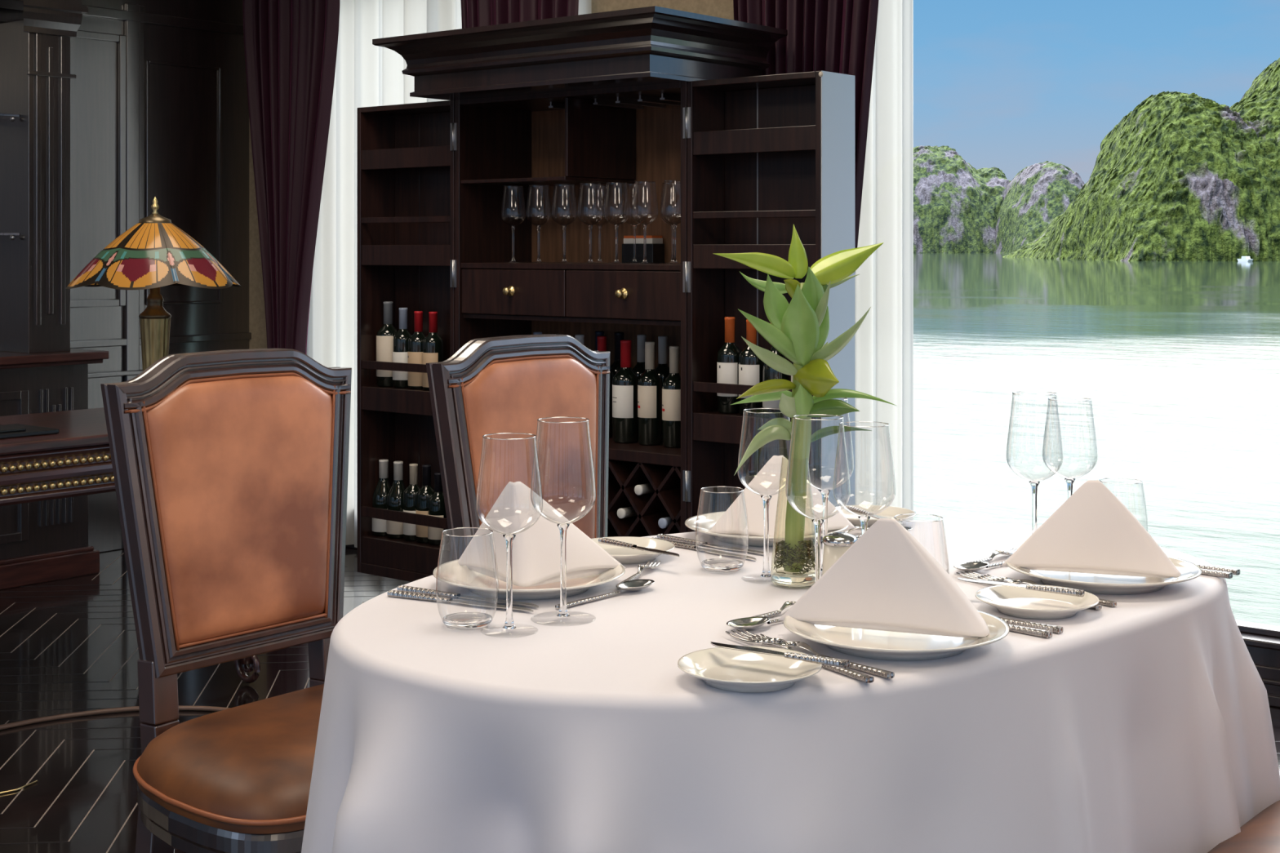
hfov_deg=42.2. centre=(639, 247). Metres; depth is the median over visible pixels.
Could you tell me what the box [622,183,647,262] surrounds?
wine glass
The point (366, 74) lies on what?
sheer curtain
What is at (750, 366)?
wine bottle
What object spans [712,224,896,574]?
plant
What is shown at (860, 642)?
dinner plate
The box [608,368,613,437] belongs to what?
bottle
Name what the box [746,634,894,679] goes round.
fork
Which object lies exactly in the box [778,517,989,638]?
napkin
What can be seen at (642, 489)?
wine bottle
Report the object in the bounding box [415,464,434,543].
wine bottle
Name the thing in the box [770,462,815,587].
glass vase
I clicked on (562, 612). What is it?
wine glass
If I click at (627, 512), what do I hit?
wine bottle
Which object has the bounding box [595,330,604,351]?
wine bottle
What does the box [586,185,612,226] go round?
bowl
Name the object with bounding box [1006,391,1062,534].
wine glass
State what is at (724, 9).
wall
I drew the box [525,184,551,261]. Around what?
wine glass
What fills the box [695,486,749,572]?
tumbler
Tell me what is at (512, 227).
wine glass
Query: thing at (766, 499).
wine glass
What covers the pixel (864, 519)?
wine glass
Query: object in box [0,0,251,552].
wall
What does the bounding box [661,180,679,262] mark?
wine glass
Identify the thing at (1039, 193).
island
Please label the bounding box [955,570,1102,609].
fork
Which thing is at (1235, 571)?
knife
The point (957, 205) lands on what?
island
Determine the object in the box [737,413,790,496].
bowl
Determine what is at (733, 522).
napkin
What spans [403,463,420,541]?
wine bottle
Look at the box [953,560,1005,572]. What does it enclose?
spoon
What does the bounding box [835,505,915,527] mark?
plate
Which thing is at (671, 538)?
knife
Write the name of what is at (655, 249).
gift box
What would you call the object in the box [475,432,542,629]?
wine glass
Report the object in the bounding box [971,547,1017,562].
fork
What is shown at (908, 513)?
tumbler
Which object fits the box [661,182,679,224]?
bowl
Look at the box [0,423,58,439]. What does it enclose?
document tray
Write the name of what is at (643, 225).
wine glass
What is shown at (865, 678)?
fork
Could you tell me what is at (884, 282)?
sheer curtain
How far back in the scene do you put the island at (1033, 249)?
697.38 m
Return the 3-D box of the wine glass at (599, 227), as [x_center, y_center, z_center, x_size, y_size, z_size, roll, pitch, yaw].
[-0.130,-0.076,5.345,0.082,0.250,0.082,0,0,39]
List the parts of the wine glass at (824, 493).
stem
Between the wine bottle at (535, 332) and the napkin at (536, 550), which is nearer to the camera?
the napkin at (536, 550)
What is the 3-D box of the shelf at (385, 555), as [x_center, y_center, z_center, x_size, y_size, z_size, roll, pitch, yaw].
[-0.745,1.046,5.668,0.441,0.090,0.156,0,0,39]
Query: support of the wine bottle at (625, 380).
on the wine cabinet at (654, 93)
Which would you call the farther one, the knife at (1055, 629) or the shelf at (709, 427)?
the shelf at (709, 427)
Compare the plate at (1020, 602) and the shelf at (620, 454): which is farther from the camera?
the shelf at (620, 454)
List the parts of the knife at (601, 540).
handle, blade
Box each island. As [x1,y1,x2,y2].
[913,145,1010,253]
[993,160,1084,253]
[1002,213,1063,257]
[1035,57,1279,261]
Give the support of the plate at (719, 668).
on the tablecloth
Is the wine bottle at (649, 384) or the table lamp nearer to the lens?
the table lamp
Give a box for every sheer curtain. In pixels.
[306,0,591,547]
[854,0,913,519]
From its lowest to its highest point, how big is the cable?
0.012 m
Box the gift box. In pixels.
[622,235,664,262]
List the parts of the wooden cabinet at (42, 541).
glass shelf, glass shelf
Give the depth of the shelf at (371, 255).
5.61 m
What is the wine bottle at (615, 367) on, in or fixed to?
on the wine cabinet at (654, 93)
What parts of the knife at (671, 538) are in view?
handle, blade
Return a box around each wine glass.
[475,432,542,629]
[500,185,525,261]
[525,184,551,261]
[530,417,595,617]
[551,183,577,262]
[577,182,603,262]
[586,184,612,261]
[603,182,630,262]
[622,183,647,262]
[631,181,657,262]
[659,182,680,262]
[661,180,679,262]
[737,408,790,577]
[785,414,850,582]
[806,397,853,571]
[832,421,895,535]
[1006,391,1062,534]
[1042,396,1097,498]
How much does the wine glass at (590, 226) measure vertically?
0.250 m
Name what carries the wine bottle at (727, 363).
on the wine cabinet at (654, 93)
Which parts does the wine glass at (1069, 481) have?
stem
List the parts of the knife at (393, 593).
handle, blade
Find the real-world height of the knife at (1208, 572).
0.008 m
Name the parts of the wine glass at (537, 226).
stem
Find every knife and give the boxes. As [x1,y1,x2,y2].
[386,590,533,612]
[396,585,538,607]
[598,537,679,556]
[651,537,755,559]
[657,533,763,554]
[711,641,849,668]
[845,506,902,524]
[957,577,1084,597]
[998,617,1063,634]
[1008,624,1052,638]
[1195,564,1239,575]
[1200,568,1232,578]
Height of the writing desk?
0.736 m
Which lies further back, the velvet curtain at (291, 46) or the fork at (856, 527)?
the velvet curtain at (291, 46)
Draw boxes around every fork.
[616,560,661,588]
[725,628,874,683]
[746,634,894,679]
[751,600,795,617]
[843,526,868,533]
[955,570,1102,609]
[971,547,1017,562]
[977,574,1116,607]
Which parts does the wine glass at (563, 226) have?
stem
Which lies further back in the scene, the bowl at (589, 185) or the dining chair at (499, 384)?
the bowl at (589, 185)
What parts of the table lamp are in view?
lamp shade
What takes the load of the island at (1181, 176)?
on the sea water
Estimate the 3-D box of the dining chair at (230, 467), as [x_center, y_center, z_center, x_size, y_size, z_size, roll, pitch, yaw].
[-0.506,0.697,2.658,0.537,1.046,0.652,0,0,39]
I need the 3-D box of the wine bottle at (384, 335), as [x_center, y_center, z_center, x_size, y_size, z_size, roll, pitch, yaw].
[-0.878,0.336,5.780,0.080,0.295,0.080,0,0,39]
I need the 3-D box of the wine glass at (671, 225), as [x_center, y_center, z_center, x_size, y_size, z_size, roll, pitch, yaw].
[0.101,-0.076,5.156,0.082,0.250,0.082,0,0,39]
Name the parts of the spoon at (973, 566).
handle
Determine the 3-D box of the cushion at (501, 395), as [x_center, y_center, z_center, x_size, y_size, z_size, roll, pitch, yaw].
[-0.201,0.427,3.250,0.050,0.426,0.394,0,0,39]
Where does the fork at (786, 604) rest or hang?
on the tablecloth
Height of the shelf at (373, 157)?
0.068 m
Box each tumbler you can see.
[435,527,498,630]
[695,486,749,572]
[893,513,949,574]
[1099,477,1147,531]
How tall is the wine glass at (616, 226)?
0.250 m
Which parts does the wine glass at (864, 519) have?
stem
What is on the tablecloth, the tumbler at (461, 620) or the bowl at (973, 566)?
the tumbler at (461, 620)
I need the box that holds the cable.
[0,706,231,730]
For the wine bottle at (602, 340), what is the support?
on the wine cabinet at (654, 93)
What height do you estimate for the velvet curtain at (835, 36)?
2.360 m
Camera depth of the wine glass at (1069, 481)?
2.50 m
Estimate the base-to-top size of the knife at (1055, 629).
0.008 m
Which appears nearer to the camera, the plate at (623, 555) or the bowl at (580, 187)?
the plate at (623, 555)
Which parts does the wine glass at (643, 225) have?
stem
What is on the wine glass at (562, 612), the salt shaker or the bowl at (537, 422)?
the bowl at (537, 422)
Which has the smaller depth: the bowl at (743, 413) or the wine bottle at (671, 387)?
the bowl at (743, 413)
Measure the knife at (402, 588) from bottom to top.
0.008 m
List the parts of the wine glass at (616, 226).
stem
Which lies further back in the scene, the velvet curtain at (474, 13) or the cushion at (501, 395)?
the velvet curtain at (474, 13)
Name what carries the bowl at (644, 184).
on the wine glass at (633, 226)
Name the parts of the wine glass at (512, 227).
stem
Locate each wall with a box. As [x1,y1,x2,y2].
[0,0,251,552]
[248,0,733,349]
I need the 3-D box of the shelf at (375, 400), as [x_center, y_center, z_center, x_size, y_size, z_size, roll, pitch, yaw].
[-0.745,0.521,5.668,0.441,0.080,0.156,0,0,39]
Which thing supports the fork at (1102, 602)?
on the tablecloth
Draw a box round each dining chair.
[100,348,351,852]
[426,333,609,560]
[1208,800,1279,852]
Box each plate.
[432,559,625,599]
[591,536,675,564]
[677,645,822,692]
[684,511,848,546]
[782,609,1009,660]
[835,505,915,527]
[974,584,1099,619]
[1005,555,1201,594]
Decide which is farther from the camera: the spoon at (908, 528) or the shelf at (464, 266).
the shelf at (464, 266)
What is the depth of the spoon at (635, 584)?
2.23 m
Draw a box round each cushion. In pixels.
[145,375,332,644]
[463,357,596,538]
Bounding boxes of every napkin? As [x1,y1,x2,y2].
[457,481,626,586]
[708,455,855,542]
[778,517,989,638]
[1000,479,1181,577]
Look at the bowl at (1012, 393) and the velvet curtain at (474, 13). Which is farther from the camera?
the velvet curtain at (474, 13)
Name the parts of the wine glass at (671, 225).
stem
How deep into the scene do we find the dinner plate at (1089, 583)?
2.27 m
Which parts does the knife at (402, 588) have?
handle, blade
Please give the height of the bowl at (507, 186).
0.130 m
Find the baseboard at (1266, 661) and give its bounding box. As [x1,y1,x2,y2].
[345,544,1279,707]
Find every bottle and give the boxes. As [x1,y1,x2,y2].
[372,459,391,536]
[376,301,398,386]
[386,461,405,538]
[392,307,412,387]
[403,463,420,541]
[408,311,426,389]
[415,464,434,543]
[422,311,444,390]
[427,472,448,545]
[533,331,542,334]
[574,334,584,344]
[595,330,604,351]
[596,335,613,437]
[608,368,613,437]
[609,332,624,377]
[612,339,639,443]
[617,506,638,518]
[632,334,646,377]
[634,483,654,495]
[637,341,662,445]
[654,336,669,385]
[657,516,672,528]
[662,346,680,448]
[716,316,741,413]
[738,319,764,415]
[762,323,789,417]
[791,360,813,419]
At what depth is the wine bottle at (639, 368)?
5.32 m
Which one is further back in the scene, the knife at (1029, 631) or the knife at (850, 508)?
the knife at (850, 508)
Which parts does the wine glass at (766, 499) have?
stem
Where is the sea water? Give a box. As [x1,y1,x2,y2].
[913,253,1279,626]
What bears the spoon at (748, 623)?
on the tablecloth
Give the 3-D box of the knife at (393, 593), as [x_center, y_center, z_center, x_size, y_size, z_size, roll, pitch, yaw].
[-0.234,0.462,2.164,0.225,0.008,0.016,0,0,28]
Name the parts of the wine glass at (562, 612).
stem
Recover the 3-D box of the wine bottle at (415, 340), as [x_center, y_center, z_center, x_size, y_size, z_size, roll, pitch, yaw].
[-0.758,0.350,5.683,0.072,0.265,0.072,0,0,39]
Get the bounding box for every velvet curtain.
[243,0,339,354]
[460,0,578,28]
[733,0,879,274]
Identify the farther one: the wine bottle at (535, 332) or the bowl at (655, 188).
the wine bottle at (535, 332)
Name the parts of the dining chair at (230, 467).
leg, seat rail, frame, seat, leg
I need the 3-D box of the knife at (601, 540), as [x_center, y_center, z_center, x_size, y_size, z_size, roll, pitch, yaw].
[0.000,0.439,2.425,0.016,0.008,0.170,0,0,-43]
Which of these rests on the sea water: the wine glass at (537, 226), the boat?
the boat
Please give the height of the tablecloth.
0.720 m
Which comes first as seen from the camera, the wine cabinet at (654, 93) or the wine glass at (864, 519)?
the wine glass at (864, 519)
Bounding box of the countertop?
[0,348,109,368]
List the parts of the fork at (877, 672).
handle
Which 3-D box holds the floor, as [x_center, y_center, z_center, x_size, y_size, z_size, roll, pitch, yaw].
[-0.494,1.246,0.138,10.940,0.061,9.590,0,0,39]
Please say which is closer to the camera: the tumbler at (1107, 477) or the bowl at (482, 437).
the bowl at (482, 437)
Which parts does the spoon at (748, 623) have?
handle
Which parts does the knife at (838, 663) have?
blade, handle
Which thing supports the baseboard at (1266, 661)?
attached to the wall at (724, 9)
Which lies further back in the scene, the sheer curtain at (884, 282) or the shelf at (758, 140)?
the sheer curtain at (884, 282)
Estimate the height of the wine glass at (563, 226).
0.250 m
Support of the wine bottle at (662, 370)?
on the wine cabinet at (654, 93)
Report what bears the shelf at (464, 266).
attached to the wine cabinet at (654, 93)
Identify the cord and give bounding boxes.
[0,780,37,794]
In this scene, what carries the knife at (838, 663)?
on the plate at (719, 668)
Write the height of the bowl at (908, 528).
0.010 m
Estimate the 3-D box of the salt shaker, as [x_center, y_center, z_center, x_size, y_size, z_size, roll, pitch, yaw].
[0.266,0.422,2.200,0.049,0.087,0.049,0,0,39]
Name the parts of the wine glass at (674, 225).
stem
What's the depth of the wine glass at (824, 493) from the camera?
2.37 m
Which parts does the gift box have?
lid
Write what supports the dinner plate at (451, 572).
on the tablecloth
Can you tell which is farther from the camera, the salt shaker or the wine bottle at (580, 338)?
the wine bottle at (580, 338)
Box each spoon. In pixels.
[555,579,654,608]
[725,616,783,630]
[814,526,912,542]
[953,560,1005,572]
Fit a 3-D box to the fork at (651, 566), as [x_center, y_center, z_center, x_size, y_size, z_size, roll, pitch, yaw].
[-0.003,0.460,2.343,0.021,0.011,0.171,0,0,17]
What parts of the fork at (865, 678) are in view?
handle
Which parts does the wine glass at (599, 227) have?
stem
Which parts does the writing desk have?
leg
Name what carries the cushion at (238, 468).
on the dining chair at (230, 467)
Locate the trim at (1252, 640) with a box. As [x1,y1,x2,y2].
[1240,631,1279,650]
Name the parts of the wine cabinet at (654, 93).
rail, rail, rail, door, knob, drawer, stemware rail, drawer rail, cornice, panel, stemware rail, knob, drawer, stemware rail, stemware rail, stemware rail, rail, door, rail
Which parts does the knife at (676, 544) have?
handle, blade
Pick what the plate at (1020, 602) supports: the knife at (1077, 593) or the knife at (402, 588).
the knife at (1077, 593)
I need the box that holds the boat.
[1237,256,1253,261]
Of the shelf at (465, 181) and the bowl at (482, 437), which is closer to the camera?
the bowl at (482, 437)
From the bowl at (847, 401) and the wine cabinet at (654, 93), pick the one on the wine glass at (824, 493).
the bowl at (847, 401)
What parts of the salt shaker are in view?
lid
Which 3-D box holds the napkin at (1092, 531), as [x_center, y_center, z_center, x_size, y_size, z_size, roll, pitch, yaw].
[0.635,0.388,2.301,0.240,0.128,0.121,0,0,-12]
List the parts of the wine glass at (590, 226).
stem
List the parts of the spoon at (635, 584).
handle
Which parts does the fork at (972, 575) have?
handle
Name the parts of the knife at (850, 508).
handle, blade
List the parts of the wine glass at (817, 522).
stem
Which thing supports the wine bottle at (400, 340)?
on the wine cabinet at (654, 93)
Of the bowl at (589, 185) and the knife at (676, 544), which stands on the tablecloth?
the knife at (676, 544)
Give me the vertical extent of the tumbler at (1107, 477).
0.116 m
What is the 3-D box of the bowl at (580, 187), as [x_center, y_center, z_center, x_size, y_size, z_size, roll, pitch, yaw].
[-0.155,-0.135,5.198,0.082,0.130,0.082,0,0,39]
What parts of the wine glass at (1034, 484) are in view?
stem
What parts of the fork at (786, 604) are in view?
handle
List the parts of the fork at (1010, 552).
handle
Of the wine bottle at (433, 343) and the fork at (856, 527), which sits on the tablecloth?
the fork at (856, 527)
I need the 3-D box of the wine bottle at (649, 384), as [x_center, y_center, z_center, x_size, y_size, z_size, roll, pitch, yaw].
[0.030,0.451,5.136,0.074,0.318,0.074,0,0,39]
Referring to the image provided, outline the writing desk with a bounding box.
[0,407,260,683]
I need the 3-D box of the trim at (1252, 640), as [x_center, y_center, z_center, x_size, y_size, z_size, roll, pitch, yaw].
[2.432,1.055,3.869,4.920,0.022,0.150,0,0,39]
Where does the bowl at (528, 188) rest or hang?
on the wine glass at (537, 226)
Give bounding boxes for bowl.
[475,437,542,535]
[500,186,525,226]
[525,188,551,226]
[530,422,595,524]
[551,184,577,225]
[577,186,603,225]
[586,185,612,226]
[603,184,630,225]
[616,579,654,591]
[622,184,647,225]
[631,187,657,224]
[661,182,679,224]
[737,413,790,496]
[785,417,850,519]
[806,400,853,490]
[903,526,912,531]
[953,561,989,572]
[1006,393,1062,481]
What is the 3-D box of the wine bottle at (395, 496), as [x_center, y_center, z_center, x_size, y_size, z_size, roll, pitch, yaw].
[-0.837,0.872,5.747,0.080,0.262,0.080,0,0,39]
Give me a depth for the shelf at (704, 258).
4.75 m
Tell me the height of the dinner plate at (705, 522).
0.024 m
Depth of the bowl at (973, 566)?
2.39 m
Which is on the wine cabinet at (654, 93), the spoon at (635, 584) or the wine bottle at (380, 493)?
the wine bottle at (380, 493)
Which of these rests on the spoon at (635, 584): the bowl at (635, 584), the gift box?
the bowl at (635, 584)
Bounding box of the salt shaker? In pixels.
[822,532,857,575]
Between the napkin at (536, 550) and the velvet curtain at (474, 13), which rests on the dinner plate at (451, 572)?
the napkin at (536, 550)
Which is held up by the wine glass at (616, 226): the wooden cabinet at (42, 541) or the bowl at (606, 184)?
the bowl at (606, 184)
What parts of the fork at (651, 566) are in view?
handle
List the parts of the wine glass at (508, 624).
stem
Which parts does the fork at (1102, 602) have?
handle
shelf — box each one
[361,145,449,169]
[361,244,449,266]
[361,385,432,416]
[361,534,449,575]
[460,176,635,186]
[460,262,680,271]
[608,436,680,466]
[693,124,815,155]
[693,244,815,269]
[693,410,815,451]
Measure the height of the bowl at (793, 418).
0.130 m
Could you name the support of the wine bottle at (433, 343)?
on the wine cabinet at (654, 93)
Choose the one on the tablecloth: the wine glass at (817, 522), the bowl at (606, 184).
the wine glass at (817, 522)
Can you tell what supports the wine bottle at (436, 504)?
on the wine cabinet at (654, 93)
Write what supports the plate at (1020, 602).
on the tablecloth
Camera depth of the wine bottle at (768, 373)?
4.72 m
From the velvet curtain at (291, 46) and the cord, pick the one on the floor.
the cord
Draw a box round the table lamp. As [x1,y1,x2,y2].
[65,196,240,371]
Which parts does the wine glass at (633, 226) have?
stem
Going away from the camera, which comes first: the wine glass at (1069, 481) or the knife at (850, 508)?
the wine glass at (1069, 481)
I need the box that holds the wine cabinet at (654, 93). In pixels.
[357,5,854,582]
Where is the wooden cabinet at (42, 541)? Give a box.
[0,0,109,590]
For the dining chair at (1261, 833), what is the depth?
2.10 m
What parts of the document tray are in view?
lid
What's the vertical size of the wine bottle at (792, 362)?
0.265 m
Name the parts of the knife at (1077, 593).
blade, handle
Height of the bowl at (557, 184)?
0.130 m
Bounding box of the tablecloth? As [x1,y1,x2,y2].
[301,520,1279,852]
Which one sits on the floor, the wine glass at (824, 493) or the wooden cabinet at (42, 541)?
the wooden cabinet at (42, 541)
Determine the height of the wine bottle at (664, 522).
0.074 m
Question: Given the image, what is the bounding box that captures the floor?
[0,546,1279,852]

